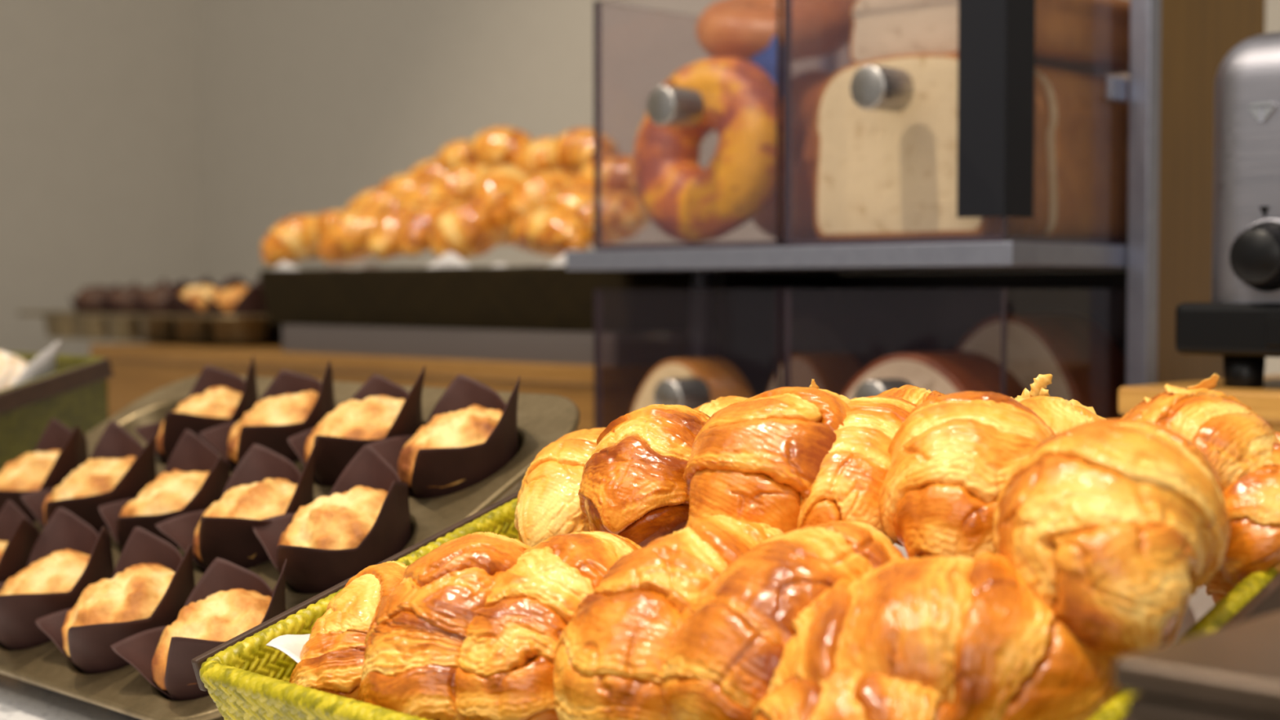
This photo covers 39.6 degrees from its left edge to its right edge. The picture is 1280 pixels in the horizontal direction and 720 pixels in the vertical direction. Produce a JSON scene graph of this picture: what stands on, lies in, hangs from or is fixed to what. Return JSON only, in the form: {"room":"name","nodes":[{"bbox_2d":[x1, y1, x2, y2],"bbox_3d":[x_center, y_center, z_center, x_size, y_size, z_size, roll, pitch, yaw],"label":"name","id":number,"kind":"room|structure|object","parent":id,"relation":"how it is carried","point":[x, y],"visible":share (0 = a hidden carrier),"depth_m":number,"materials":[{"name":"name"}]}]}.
{"room":"food shop","nodes":[
{"label":"food shop","id":0,"kind":"room"},
{"bbox_2d":[0,0,201,355],"bbox_3d":[-2.135,-0.420,2.364,0.220,2.900,3.400,2,3,44],"label":"wall","id":1,"kind":"structure","parent":0,"point":[100,131],"depth_m":3.33,"materials":[{"name":"paint"}]},
{"bbox_2d":[199,0,1279,375],"bbox_3d":[0.778,-0.405,1.990,4.900,2.900,0.150,2,3,44],"label":"wall","id":2,"kind":"structure","parent":0,"point":[308,107],"depth_m":3.07,"materials":[{"name":"paint"}]},
{"bbox_3d":[-0.396,1.142,0.856,4.900,0.100,3.600,2,3,44],"label":"floor","id":3,"kind":"structure","parent":0,"visible":0},
{"bbox_2d":[0,673,140,719],"bbox_3d":[-0.063,0.609,1.602,3.500,0.906,1.600,2,3,44],"label":"countertop","id":4,"kind":"structure","parent":3,"relation":"on","point":[20,700],"depth_m":0.94,"materials":[{"name":"white stone"}]},
{"bbox_2d":[89,342,659,431],"bbox_3d":[-0.174,0.064,1.947,0.850,0.154,0.472,2,3,44],"label":"counter","id":5,"kind":"object","parent":4,"relation":"on","point":[140,370],"visible":0.19,"depth_m":1.71,"materials":[{"name":"brown wood"}]},
{"bbox_2d":[17,311,299,345],"bbox_3d":[-0.541,-0.042,2.213,0.512,0.035,0.265,2,3,44],"label":"tray","id":6,"kind":"object","parent":5,"relation":"on","point":[221,330],"visible":0.52,"depth_m":2.10,"materials":[{"name":"metal"}]},
{"bbox_2d":[43,315,79,338],"bbox_3d":[-0.734,-0.045,2.292,0.072,0.034,0.072,2,3,44],"label":"cup","id":7,"kind":"object","parent":6,"relation":"on","point":[56,326],"depth_m":2.26,"materials":[{"name":"metal"}]},
{"bbox_2d":[73,316,110,339],"bbox_3d":[-0.678,-0.043,2.236,0.072,0.034,0.072,2,3,44],"label":"cup","id":8,"kind":"object","parent":6,"relation":"on","point":[84,327],"depth_m":2.21,"materials":[{"name":"metal"}]},
{"bbox_2d":[69,280,136,312],"bbox_3d":[-0.676,-0.063,2.238,0.073,0.072,0.070,0,2,-2],"label":"muffin","id":9,"kind":"object","parent":6,"relation":"in","point":[88,300],"visible":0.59,"depth_m":2.21,"materials":[{"name":"food"}]},
{"bbox_2d":[102,312,144,341],"bbox_3d":[-0.622,-0.041,2.181,0.072,0.034,0.072,2,3,44],"label":"cup","id":10,"kind":"object","parent":6,"relation":"on","point":[117,329],"depth_m":2.15,"materials":[{"name":"metal"}]},
{"bbox_2d":[99,279,168,313],"bbox_3d":[-0.619,-0.062,2.182,0.075,0.075,0.071,0,2,-7],"label":"muffin","id":11,"kind":"object","parent":6,"relation":"in","point":[117,300],"visible":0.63,"depth_m":2.15,"materials":[{"name":"food"}]},
{"bbox_2d":[138,318,178,342],"bbox_3d":[-0.565,-0.038,2.126,0.072,0.034,0.072,2,3,44],"label":"cup","id":12,"kind":"object","parent":6,"relation":"on","point":[150,330],"depth_m":2.10,"materials":[{"name":"metal"}]},
{"bbox_2d":[128,275,208,314],"bbox_3d":[-0.562,-0.062,2.128,0.078,0.078,0.075,0,2,5],"label":"muffin","id":13,"kind":"object","parent":6,"relation":"in","point":[157,300],"visible":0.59,"depth_m":2.10,"materials":[{"name":"food"}]},
{"bbox_2d":[173,319,216,343],"bbox_3d":[-0.509,-0.036,2.071,0.072,0.034,0.072,2,3,44],"label":"cup","id":14,"kind":"object","parent":6,"relation":"on","point":[185,331],"depth_m":2.04,"materials":[{"name":"metal"}]},
{"bbox_2d":[169,277,235,315],"bbox_3d":[-0.508,-0.059,2.071,0.078,0.076,0.073,0,2,-11],"label":"muffin","id":15,"kind":"object","parent":6,"relation":"in","point":[191,301],"visible":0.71,"depth_m":2.04,"materials":[{"name":"food"}]},
{"bbox_2d":[201,284,267,315],"bbox_3d":[-0.451,-0.055,2.016,0.076,0.074,0.072,1,2,13],"label":"muffin","id":16,"kind":"object","parent":6,"relation":"in","point":[242,300],"visible":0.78,"depth_m":1.99,"materials":[{"name":"food"}]},
{"bbox_2d":[211,319,269,345],"bbox_3d":[-0.453,-0.034,2.015,0.072,0.034,0.072,2,3,44],"label":"cup","id":17,"kind":"object","parent":6,"relation":"on","point":[224,331],"depth_m":1.99,"materials":[{"name":"metal"}]},
{"bbox_2d":[271,324,299,343],"bbox_3d":[-0.397,-0.036,2.071,0.072,0.034,0.072,2,3,44],"label":"cup","id":18,"kind":"object","parent":6,"relation":"on","point":[276,329],"depth_m":2.05,"materials":[{"name":"metal"}]},
{"bbox_2d":[281,324,715,365],"bbox_3d":[-0.107,-0.019,1.753,0.490,0.028,0.250,2,3,44],"label":"shelf","id":19,"kind":"object","parent":5,"relation":"on","point":[507,345],"visible":0.7,"depth_m":1.61,"materials":[{"name":"grey"}]},
{"bbox_2d":[259,266,778,332],"bbox_3d":[-0.120,-0.063,1.771,0.556,0.057,0.251,2,3,44],"label":"tray","id":20,"kind":"object","parent":19,"relation":"on","point":[535,298],"visible":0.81,"depth_m":1.62,"materials":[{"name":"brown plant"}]},
{"bbox_2d":[260,214,331,266],"bbox_3d":[-0.367,-0.128,1.902,0.076,0.055,0.057,-2,3,-34],"label":"roll","id":21,"kind":"object","parent":20,"relation":"in","point":[295,238],"visible":0.81,"depth_m":1.88,"materials":[{"name":"food"}]},
{"bbox_2d":[306,209,346,259],"bbox_3d":[-0.339,-0.137,1.946,0.075,0.054,0.058,-1,2,-21],"label":"roll","id":22,"kind":"object","parent":20,"relation":"in","point":[331,215],"visible":0.12,"depth_m":1.93,"materials":[{"name":"food"}]},
{"bbox_2d":[345,187,403,213],"bbox_3d":[-0.280,-0.162,1.919,0.089,0.048,0.057,2,3,44],"label":"roll","id":23,"kind":"object","parent":22,"relation":"on","point":[385,198],"visible":0.37,"depth_m":1.90,"materials":[{"name":"food"}]},
{"bbox_2d":[377,173,418,192],"bbox_3d":[-0.254,-0.179,1.935,0.086,0.047,0.056,2,3,44],"label":"roll","id":24,"kind":"object","parent":23,"relation":"on","point":[402,183],"visible":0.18,"depth_m":1.91,"materials":[{"name":"food"}]},
{"bbox_2d":[406,159,444,182],"bbox_3d":[-0.222,-0.195,1.931,0.086,0.048,0.056,1,3,26],"label":"roll","id":25,"kind":"object","parent":24,"relation":"on","point":[428,169],"visible":0.23,"depth_m":1.91,"materials":[{"name":"food"}]},
{"bbox_2d":[433,139,471,173],"bbox_3d":[-0.187,-0.214,1.911,0.082,0.045,0.054,2,3,44],"label":"roll","id":26,"kind":"object","parent":25,"relation":"on","point":[450,157],"visible":0.3,"depth_m":1.89,"materials":[{"name":"food"}]},
{"bbox_2d":[273,249,577,269],"bbox_3d":[-0.120,-0.073,1.771,0.529,0.064,0.225,2,3,44],"label":"paper liner","id":27,"kind":"object","parent":20,"relation":"in","point":[449,260],"visible":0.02,"depth_m":1.68,"materials":[{"name":"paper"}]},
{"bbox_2d":[317,207,387,264],"bbox_3d":[-0.288,-0.127,1.826,0.076,0.058,0.072,2,3,44],"label":"roll","id":28,"kind":"object","parent":27,"relation":"on","point":[344,240],"visible":0.72,"depth_m":1.80,"materials":[{"name":"orange food"}]},
{"bbox_2d":[395,178,437,206],"bbox_3d":[-0.213,-0.162,1.823,0.076,0.048,0.059,2,3,44],"label":"roll","id":29,"kind":"object","parent":28,"relation":"on","point":[417,193],"visible":0.18,"depth_m":1.81,"materials":[{"name":"food"}]},
{"bbox_2d":[367,202,425,260],"bbox_3d":[-0.236,-0.128,1.769,0.054,0.058,0.075,2,3,38],"label":"roll","id":30,"kind":"object","parent":27,"relation":"on","point":[383,244],"visible":0.48,"depth_m":1.74,"materials":[{"name":"food"}]},
{"bbox_2d":[424,164,493,204],"bbox_3d":[-0.176,-0.170,1.798,0.071,0.056,0.070,2,3,44],"label":"roll","id":31,"kind":"object","parent":30,"relation":"on","point":[456,184],"visible":0.4,"depth_m":1.77,"materials":[{"name":"food"}]},
{"bbox_2d":[462,126,533,166],"bbox_3d":[-0.145,-0.217,1.855,0.091,0.054,0.063,2,3,44],"label":"roll","id":32,"kind":"object","parent":31,"relation":"on","point":[495,146],"visible":0.54,"depth_m":1.83,"materials":[{"name":"food"}]},
{"bbox_2d":[396,200,457,256],"bbox_3d":[-0.203,-0.128,1.737,0.051,0.055,0.074,2,3,44],"label":"roll","id":33,"kind":"object","parent":27,"relation":"on","point":[412,239],"visible":0.62,"depth_m":1.71,"materials":[{"name":"food"}]},
{"bbox_2d":[428,197,514,260],"bbox_3d":[-0.160,-0.125,1.700,0.072,0.061,0.075,2,3,44],"label":"croissant","id":34,"kind":"object","parent":27,"relation":"on","point":[471,228],"visible":0.89,"depth_m":1.68,"materials":[{"name":"orange food"}]},
{"bbox_2d":[497,217,519,246],"bbox_3d":[-0.120,-0.134,1.720,0.080,0.046,0.056,2,3,44],"label":"roll","id":35,"kind":"object","parent":34,"relation":"on","point":[507,242],"visible":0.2,"depth_m":1.71,"materials":[{"name":"food"}]},
{"bbox_2d":[471,164,529,208],"bbox_3d":[-0.132,-0.161,1.731,0.067,0.060,0.076,2,3,44],"label":"roll","id":36,"kind":"object","parent":35,"relation":"on","point":[500,182],"visible":0.55,"depth_m":1.70,"materials":[{"name":"food"}]},
{"bbox_2d":[508,169,574,218],"bbox_3d":[-0.093,-0.154,1.716,0.065,0.059,0.075,2,3,44],"label":"roll","id":37,"kind":"object","parent":35,"relation":"on","point":[529,196],"visible":0.4,"depth_m":1.69,"materials":[{"name":"food"}]},
{"bbox_2d":[511,137,555,175],"bbox_3d":[-0.092,-0.200,1.804,0.086,0.052,0.060,2,3,44],"label":"roll","id":38,"kind":"object","parent":37,"relation":"on","point":[532,157],"visible":0.34,"depth_m":1.78,"materials":[{"name":"food"}]},
{"bbox_2d":[546,127,618,175],"bbox_3d":[-0.058,-0.205,1.770,0.087,0.052,0.061,2,3,44],"label":"roll","id":39,"kind":"object","parent":37,"relation":"on","point":[570,151],"visible":0.59,"depth_m":1.74,"materials":[{"name":"food"}]},
{"bbox_2d":[509,208,593,257],"bbox_3d":[-0.080,-0.117,1.627,0.054,0.046,0.111,-2,3,-43],"label":"croissant","id":40,"kind":"object","parent":27,"relation":"on","point":[544,232],"visible":0.91,"depth_m":1.60,"materials":[{"name":"orange food"}]},
{"bbox_2d":[541,185,593,231],"bbox_3d":[-0.059,-0.136,1.633,0.090,0.050,0.059,2,3,44],"label":"roll","id":41,"kind":"object","parent":40,"relation":"on","point":[575,201],"visible":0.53,"depth_m":1.60,"materials":[{"name":"food"}]},
{"bbox_2d":[591,189,650,245],"bbox_3d":[-0.031,-0.130,1.619,0.085,0.051,0.061,2,3,44],"label":"roll","id":42,"kind":"object","parent":27,"relation":"on","point":[624,214],"visible":0.66,"depth_m":1.59,"materials":[{"name":"food"}]},
{"bbox_2d":[569,154,639,197],"bbox_3d":[-0.025,-0.168,1.668,0.083,0.050,0.059,2,3,44],"label":"roll","id":43,"kind":"object","parent":42,"relation":"on","point":[617,173],"visible":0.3,"depth_m":1.64,"materials":[{"name":"food"}]},
{"bbox_2d":[191,490,1279,719],"bbox_3d":[0.047,0.110,0.691,0.380,0.136,0.280,2,3,44],"label":"woven basket","id":44,"kind":"object","parent":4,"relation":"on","point":[246,678],"visible":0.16,"depth_m":0.70,"materials":[{"name":"yellow wicker"}]},
{"bbox_2d":[266,543,1215,663],"bbox_3d":[0.048,0.119,0.692,0.321,0.089,0.241,2,3,44],"label":"paper liner","id":45,"kind":"object","parent":44,"relation":"in","point":[1199,603],"visible":0.02,"depth_m":0.69,"materials":[{"name":"paper"}]},
{"bbox_2d":[288,560,408,700],"bbox_3d":[-0.105,0.119,0.721,0.065,0.071,0.074,2,3,44],"label":"croissant","id":46,"kind":"object","parent":45,"relation":"on","point":[332,659],"visible":0.28,"depth_m":0.70,"materials":[{"name":"orange food"}]},
{"bbox_2d":[357,531,531,719],"bbox_3d":[-0.067,0.111,0.686,0.084,0.086,0.073,-1,3,-31],"label":"croissant","id":47,"kind":"object","parent":45,"relation":"on","point":[416,633],"visible":0.55,"depth_m":0.66,"materials":[{"name":"orange food"}]},
{"bbox_2d":[454,530,641,719],"bbox_3d":[-0.031,0.108,0.676,0.094,0.082,0.070,-1,3,-32],"label":"croissant","id":48,"kind":"object","parent":45,"relation":"on","point":[506,659],"visible":0.52,"depth_m":0.65,"materials":[{"name":"orange food"}]},
{"bbox_2d":[514,427,605,547],"bbox_3d":[-0.018,0.060,0.809,0.069,0.058,0.106,2,3,44],"label":"croissant","id":49,"kind":"object","parent":45,"relation":"on","point":[548,506],"visible":0.27,"depth_m":0.77,"materials":[{"name":"orange food"}]},
{"bbox_2d":[577,404,710,547],"bbox_3d":[0.010,0.050,0.756,0.068,0.062,0.084,2,3,44],"label":"croissant","id":50,"kind":"object","parent":45,"relation":"on","point":[632,485],"visible":0.69,"depth_m":0.73,"materials":[{"name":"brown food"}]},
{"bbox_2d":[552,514,783,719],"bbox_3d":[0.019,0.099,0.649,0.071,0.082,0.115,2,3,44],"label":"croissant","id":51,"kind":"object","parent":45,"relation":"on","point":[610,656],"visible":0.51,"depth_m":0.62,"materials":[{"name":"orange food"}]},
{"bbox_2d":[682,378,850,533],"bbox_3d":[0.058,0.045,0.704,0.088,0.071,0.076,-1,3,-33],"label":"croissant","id":52,"kind":"object","parent":51,"relation":"on","point":[752,460],"visible":0.52,"depth_m":0.67,"materials":[{"name":"orange food"}]},
{"bbox_2d":[795,395,918,544],"bbox_3d":[0.090,0.045,0.701,0.064,0.061,0.096,2,3,39],"label":"croissant","id":53,"kind":"object","parent":52,"relation":"on","point":[847,484],"visible":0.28,"depth_m":0.66,"materials":[{"name":"orange food"}]},
{"bbox_2d":[875,384,945,404],"bbox_3d":[0.112,0.034,0.738,0.064,0.048,0.054,2,3,44],"label":"croissant","id":54,"kind":"object","parent":53,"relation":"on","point":[917,395],"visible":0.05,"depth_m":0.73,"materials":[{"name":"food"}]},
{"bbox_2d":[693,395,747,417],"bbox_3d":[0.042,0.038,0.804,0.054,0.043,0.061,2,3,44],"label":"croissant","id":55,"kind":"object","parent":45,"relation":"on","point":[709,408],"visible":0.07,"depth_m":0.80,"materials":[{"name":"food"}]},
{"bbox_2d":[658,520,905,719],"bbox_3d":[0.054,0.098,0.616,0.070,0.080,0.106,2,3,44],"label":"croissant","id":56,"kind":"object","parent":45,"relation":"on","point":[724,651],"visible":0.63,"depth_m":0.59,"materials":[{"name":"orange food"}]},
{"bbox_2d":[751,666,955,719],"bbox_3d":[0.071,0.120,0.556,0.076,0.057,0.061,1,2,19],"label":"croissant","id":57,"kind":"object","parent":45,"relation":"on","point":[846,695],"visible":0.8,"depth_m":0.54,"materials":[{"name":"orange food"}]},
{"bbox_2d":[759,552,1121,719],"bbox_3d":[0.094,0.105,0.572,0.122,0.085,0.081,1,3,24],"label":"croissant","id":58,"kind":"object","parent":45,"relation":"on","point":[975,632],"visible":0.81,"depth_m":0.54,"materials":[{"name":"orange food"}]},
{"bbox_2d":[992,417,1230,661],"bbox_3d":[0.156,0.056,0.586,0.075,0.071,0.110,2,3,37],"label":"croissant","id":59,"kind":"object","parent":58,"relation":"on","point":[1113,526],"visible":0.95,"depth_m":0.55,"materials":[{"name":"orange food"}]},
{"bbox_2d":[878,391,1055,558],"bbox_3d":[0.125,0.046,0.663,0.075,0.068,0.091,2,3,44],"label":"croissant","id":60,"kind":"object","parent":45,"relation":"on","point":[953,455],"visible":0.58,"depth_m":0.63,"materials":[{"name":"orange food"}]},
{"bbox_2d":[1010,373,1106,434],"bbox_3d":[0.155,0.035,0.692,0.069,0.056,0.065,2,3,44],"label":"croissant","id":61,"kind":"object","parent":60,"relation":"on","point":[1060,415],"visible":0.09,"depth_m":0.68,"materials":[{"name":"food"}]},
{"bbox_2d":[1121,373,1279,490],"bbox_3d":[0.200,0.035,0.643,0.067,0.059,0.061,2,3,44],"label":"croissant","id":62,"kind":"object","parent":45,"relation":"on","point":[1212,420],"visible":0.32,"depth_m":0.62,"materials":[{"name":"orange food"}]},
{"bbox_2d":[1204,567,1235,604],"bbox_3d":[0.229,0.074,0.650,0.061,0.038,0.046,-1,3,-30],"label":"croissant","id":63,"kind":"object","parent":45,"relation":"on","point":[1218,587],"visible":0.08,"depth_m":0.63,"materials":[{"name":"food"}]},
{"bbox_2d":[1215,431,1279,586],"bbox_3d":[0.226,0.052,0.635,0.058,0.053,0.086,2,3,44],"label":"croissant","id":64,"kind":"object","parent":44,"relation":"in","point":[1252,503],"visible":0.49,"depth_m":0.60,"materials":[{"name":"orange food"}]},
{"bbox_2d":[565,0,1265,395],"bbox_3d":[0.215,-0.157,1.408,0.438,0.639,0.342,2,3,44],"label":"display cabinet","id":65,"kind":"object","parent":4,"relation":"on","point":[1178,48],"visible":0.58,"depth_m":1.31,"materials":[{"name":"metal"}]},
{"bbox_2d":[593,0,833,250],"bbox_3d":[0.126,-0.188,1.445,0.190,0.197,0.337,2,3,44],"label":"door","id":66,"kind":"structure","parent":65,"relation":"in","point":[666,105],"depth_m":1.33,"materials":[{"name":"clear glass"}]},
{"bbox_2d":[633,56,783,242],"bbox_3d":[0.054,-0.165,1.395,0.149,0.145,0.065,2,3,40],"label":"bagel","id":67,"kind":"object","parent":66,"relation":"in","point":[687,202],"visible":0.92,"depth_m":1.36,"materials":[{"name":"orange food"}]},
{"bbox_2d":[751,35,783,102],"bbox_3d":[0.100,-0.225,1.395,0.028,0.056,0.010,2,3,44],"label":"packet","id":68,"kind":"object","parent":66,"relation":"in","point":[766,59],"visible":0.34,"depth_m":1.39,"materials":[{"name":"blue plastic"}]},
{"bbox_2d":[751,70,833,240],"bbox_3d":[0.132,-0.164,1.429,0.068,0.139,0.140,-1,3,-28],"label":"bread loaf","id":69,"kind":"object","parent":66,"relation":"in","point":[806,87],"visible":0.44,"depth_m":1.40,"materials":[{"name":"brown food"}]},
{"bbox_2d":[695,0,856,62],"bbox_3d":[0.114,-0.274,1.448,0.137,0.073,0.132,2,3,40],"label":"bread","id":70,"kind":"object","parent":69,"relation":"on","point":[741,29],"visible":0.79,"depth_m":1.40,"materials":[{"name":"orange food"}]},
{"bbox_2d":[594,288,1008,427],"bbox_3d":[0.126,0.040,1.454,0.190,0.197,0.337,2,3,44],"label":"door","id":71,"kind":"structure","parent":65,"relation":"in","point":[693,393],"depth_m":1.33,"materials":[{"name":"plastic"}]},
{"bbox_2d":[631,357,753,411],"bbox_3d":[0.044,0.068,1.405,0.120,0.138,0.050,2,3,44],"label":"bread loaf","id":72,"kind":"object","parent":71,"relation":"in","point":[722,379],"visible":0.25,"depth_m":1.39,"materials":[{"name":"brown food"}]},
{"bbox_2d":[767,351,863,395],"bbox_3d":[0.143,0.066,1.412,0.090,0.142,0.060,2,3,44],"label":"bread roll","id":73,"kind":"object","parent":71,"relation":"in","point":[831,371],"visible":0.22,"depth_m":1.39,"materials":[{"name":"food"}]},
{"bbox_2d":[565,241,1127,272],"bbox_3d":[0.209,-0.080,1.417,0.422,0.016,0.342,2,3,44],"label":"shelf","id":74,"kind":"object","parent":65,"relation":"attached to","point":[984,256],"depth_m":1.26,"materials":[{"name":"metal"}]},
{"bbox_2d":[782,288,1016,398],"bbox_3d":[0.264,0.046,1.318,0.186,0.197,0.337,2,3,44],"label":"door","id":75,"kind":"structure","parent":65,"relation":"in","point":[868,388],"depth_m":1.20,"materials":[{"name":"plastic"}]},
{"bbox_2d":[841,351,1025,399],"bbox_3d":[0.210,0.068,1.266,0.166,0.148,0.075,2,3,44],"label":"bread loaf","id":76,"kind":"object","parent":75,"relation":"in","point":[947,372],"visible":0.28,"depth_m":1.24,"materials":[{"name":"brown food"}]},
{"bbox_2d":[955,313,1126,418],"bbox_3d":[0.301,0.052,1.348,0.150,0.174,0.090,2,3,44],"label":"bread loaf","id":77,"kind":"object","parent":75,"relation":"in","point":[1086,366],"visible":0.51,"depth_m":1.30,"materials":[{"name":"brown food"}]},
{"bbox_2d":[782,0,1127,246],"bbox_3d":[0.264,-0.182,1.309,0.187,0.197,0.337,2,3,44],"label":"door","id":78,"kind":"structure","parent":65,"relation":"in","point":[997,37],"depth_m":1.16,"materials":[{"name":"clear glass"}]},
{"bbox_2d":[813,53,999,239],"bbox_3d":[0.184,-0.148,1.240,0.150,0.127,0.014,2,3,44],"label":"bread slice","id":79,"kind":"object","parent":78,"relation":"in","point":[879,174],"visible":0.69,"depth_m":1.24,"materials":[{"name":"beige food"}]},
{"bbox_2d":[1017,92,1038,235],"bbox_3d":[0.216,-0.150,1.268,0.150,0.127,0.014,2,3,44],"label":"bread slice","id":80,"kind":"object","parent":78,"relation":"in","point":[1029,224],"visible":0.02,"depth_m":1.22,"materials":[{"name":"food"}]},
{"bbox_2d":[1030,72,1050,236],"bbox_3d":[0.226,-0.150,1.278,0.150,0.127,0.014,2,3,44],"label":"bread slice","id":81,"kind":"object","parent":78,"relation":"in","point":[1042,100],"visible":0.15,"depth_m":1.23,"materials":[{"name":"food"}]},
{"bbox_2d":[1034,64,1128,239],"bbox_3d":[0.290,-0.152,1.334,0.150,0.127,0.150,2,3,44],"label":"bread loaf","id":82,"kind":"object","parent":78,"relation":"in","point":[1088,133],"visible":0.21,"depth_m":1.26,"materials":[{"name":"brown food"}]},
{"bbox_2d":[849,0,1129,75],"bbox_3d":[0.273,-0.245,1.321,0.150,0.057,0.190,2,3,44],"label":"bread loaf","id":83,"kind":"object","parent":82,"relation":"on","point":[1092,37],"visible":0.63,"depth_m":1.27,"materials":[{"name":"beige food"}]},
{"bbox_2d":[1112,611,1279,719],"bbox_3d":[0.224,0.136,0.424,0.160,0.133,0.160,2,3,44],"label":"tray","id":84,"kind":"object","parent":4,"relation":"on","point":[1232,672],"visible":1,"depth_m":0.41,"materials":[{"name":"grey metal"}]},
{"bbox_2d":[1118,374,1279,432],"bbox_3d":[0.627,0.056,0.980,0.635,0.250,0.308,2,3,44],"label":"block","id":85,"kind":"object","parent":4,"relation":"on","point":[1264,401],"visible":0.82,"depth_m":1.07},
{"bbox_2d":[1175,31,1279,387],"bbox_3d":[0.500,-0.089,1.027,0.334,0.216,0.174,2,3,44],"label":"toaster","id":86,"kind":"object","parent":85,"relation":"on","point":[1240,324],"visible":1,"depth_m":1.07,"materials":[{"name":"silver metal"}]},
{"bbox_3d":[-0.606,0.113,1.365,0.280,0.104,0.222,2,3,44],"label":"stand","id":87,"kind":"object","parent":4,"relation":"on","visible":0},
{"bbox_2d":[0,351,113,472],"bbox_3d":[-0.614,0.061,1.355,0.353,0.128,0.285,2,3,44],"label":"woven basket","id":88,"kind":"object","parent":87,"relation":"on","point":[76,394],"visible":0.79,"depth_m":1.30,"materials":[{"name":"green woven wicker"}]},
{"bbox_2d":[11,339,62,386],"bbox_3d":[-0.612,0.047,1.356,0.295,0.127,0.241,2,3,44],"label":"paper liner","id":89,"kind":"object","parent":88,"relation":"in","point":[45,364],"visible":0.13,"depth_m":1.32,"materials":[{"name":"paper"}]},
{"bbox_2d":[0,350,28,390],"bbox_3d":[-0.505,0.012,1.360,0.086,0.041,0.046,0,2,8],"label":"roll","id":90,"kind":"object","parent":89,"relation":"on","point":[11,366],"visible":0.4,"depth_m":1.35,"materials":[{"name":"food"}]},
{"bbox_3d":[-0.235,0.130,1.037,0.300,0.096,0.122,2,3,44],"label":"stand","id":91,"kind":"object","parent":4,"relation":"on","visible":0},
{"bbox_2d":[0,375,580,719],"bbox_3d":[-0.260,0.097,1.032,0.441,0.158,0.254,2,3,44],"label":"tray","id":92,"kind":"object","parent":91,"relation":"on","point":[542,420],"visible":0.17,"depth_m":0.92,"materials":[{"name":"grey metal"}]},
{"bbox_2d":[0,641,35,651],"bbox_3d":[-0.313,0.151,0.980,0.075,0.034,0.075,2,32,44],"label":"cup","id":93,"kind":"object","parent":92,"relation":"on","point":[2,647],"depth_m":0.95,"materials":[{"name":"paper"}]},
{"bbox_2d":[0,499,39,582],"bbox_3d":[-0.378,0.130,1.025,0.081,0.091,0.081,-1,2,-21],"label":"muffin","id":94,"kind":"object","parent":92,"relation":"in","point":[19,535],"visible":0.27,"depth_m":1.00,"materials":[{"name":"brown paper"}]},
{"bbox_2d":[0,417,88,522],"bbox_3d":[-0.385,0.084,1.133,0.080,0.090,0.082,-1,2,-19],"label":"muffin","id":95,"kind":"object","parent":92,"relation":"in","point":[60,451],"visible":0.46,"depth_m":1.12,"materials":[{"name":"brown paper"}]},
{"bbox_2d":[0,506,114,650],"bbox_3d":[-0.320,0.131,0.967,0.085,0.093,0.086,-1,3,-31],"label":"muffin","id":96,"kind":"object","parent":92,"relation":"in","point":[68,555],"visible":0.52,"depth_m":0.95,"materials":[{"name":"brown paper"}]},
{"bbox_2d":[20,421,156,534],"bbox_3d":[-0.325,0.086,1.077,0.082,0.092,0.083,-1,3,-32],"label":"muffin","id":97,"kind":"object","parent":92,"relation":"in","point":[118,468],"visible":0.48,"depth_m":1.06,"materials":[{"name":"brown paper"}]},
{"bbox_2d":[66,658,120,675],"bbox_3d":[-0.254,0.153,0.922,0.075,0.034,0.075,2,32,44],"label":"cup","id":98,"kind":"object","parent":92,"relation":"on","point":[72,668],"depth_m":0.90,"materials":[{"name":"paper"}]},
{"bbox_2d":[35,526,195,674],"bbox_3d":[-0.260,0.135,0.911,0.082,0.090,0.081,-1,3,-32],"label":"muffin","id":99,"kind":"object","parent":92,"relation":"in","point":[151,582],"visible":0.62,"depth_m":0.89,"materials":[{"name":"brown paper"}]},
{"bbox_2d":[97,429,230,549],"bbox_3d":[-0.265,0.088,1.020,0.078,0.092,0.080,-1,3,-26],"label":"muffin","id":100,"kind":"object","parent":92,"relation":"in","point":[194,477],"visible":0.41,"depth_m":1.01,"materials":[{"name":"brown paper"}]},
{"bbox_2d":[134,355,258,463],"bbox_3d":[-0.273,0.043,1.130,0.080,0.092,0.081,-1,3,-33],"label":"muffin","id":101,"kind":"object","parent":92,"relation":"in","point":[218,397],"visible":0.52,"depth_m":1.12,"materials":[{"name":"brown paper"}]},
{"bbox_2d":[110,557,288,719],"bbox_3d":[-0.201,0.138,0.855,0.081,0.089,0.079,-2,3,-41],"label":"muffin","id":102,"kind":"object","parent":92,"relation":"in","point":[229,599],"visible":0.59,"depth_m":0.84,"materials":[{"name":"brown paper"}]},
{"bbox_2d":[155,437,317,573],"bbox_3d":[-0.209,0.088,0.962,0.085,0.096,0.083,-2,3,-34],"label":"muffin","id":103,"kind":"object","parent":92,"relation":"in","point":[264,483],"visible":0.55,"depth_m":0.95,"materials":[{"name":"brown paper"}]},
{"bbox_2d":[199,360,335,468],"bbox_3d":[-0.214,0.045,1.072,0.081,0.092,0.082,-2,3,-35],"label":"muffin","id":104,"kind":"object","parent":92,"relation":"in","point":[294,403],"visible":0.49,"depth_m":1.06,"materials":[{"name":"brown paper"}]},
{"bbox_2d":[251,444,417,594],"bbox_3d":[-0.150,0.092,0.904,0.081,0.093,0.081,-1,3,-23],"label":"muffin","id":105,"kind":"object","parent":92,"relation":"in","point":[364,521],"visible":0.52,"depth_m":0.89,"materials":[{"name":"brown paper"}]},
{"bbox_2d":[287,365,426,487],"bbox_3d":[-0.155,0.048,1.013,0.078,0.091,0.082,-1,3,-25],"label":"muffin","id":106,"kind":"object","parent":92,"relation":"in","point":[381,409],"visible":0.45,"depth_m":1.00,"materials":[{"name":"brown paper"}]},
{"bbox_2d":[367,374,525,500],"bbox_3d":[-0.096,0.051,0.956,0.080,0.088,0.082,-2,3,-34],"label":"muffin","id":107,"kind":"object","parent":92,"relation":"in","point":[470,434],"visible":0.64,"depth_m":0.94,"materials":[{"name":"brown paper"}]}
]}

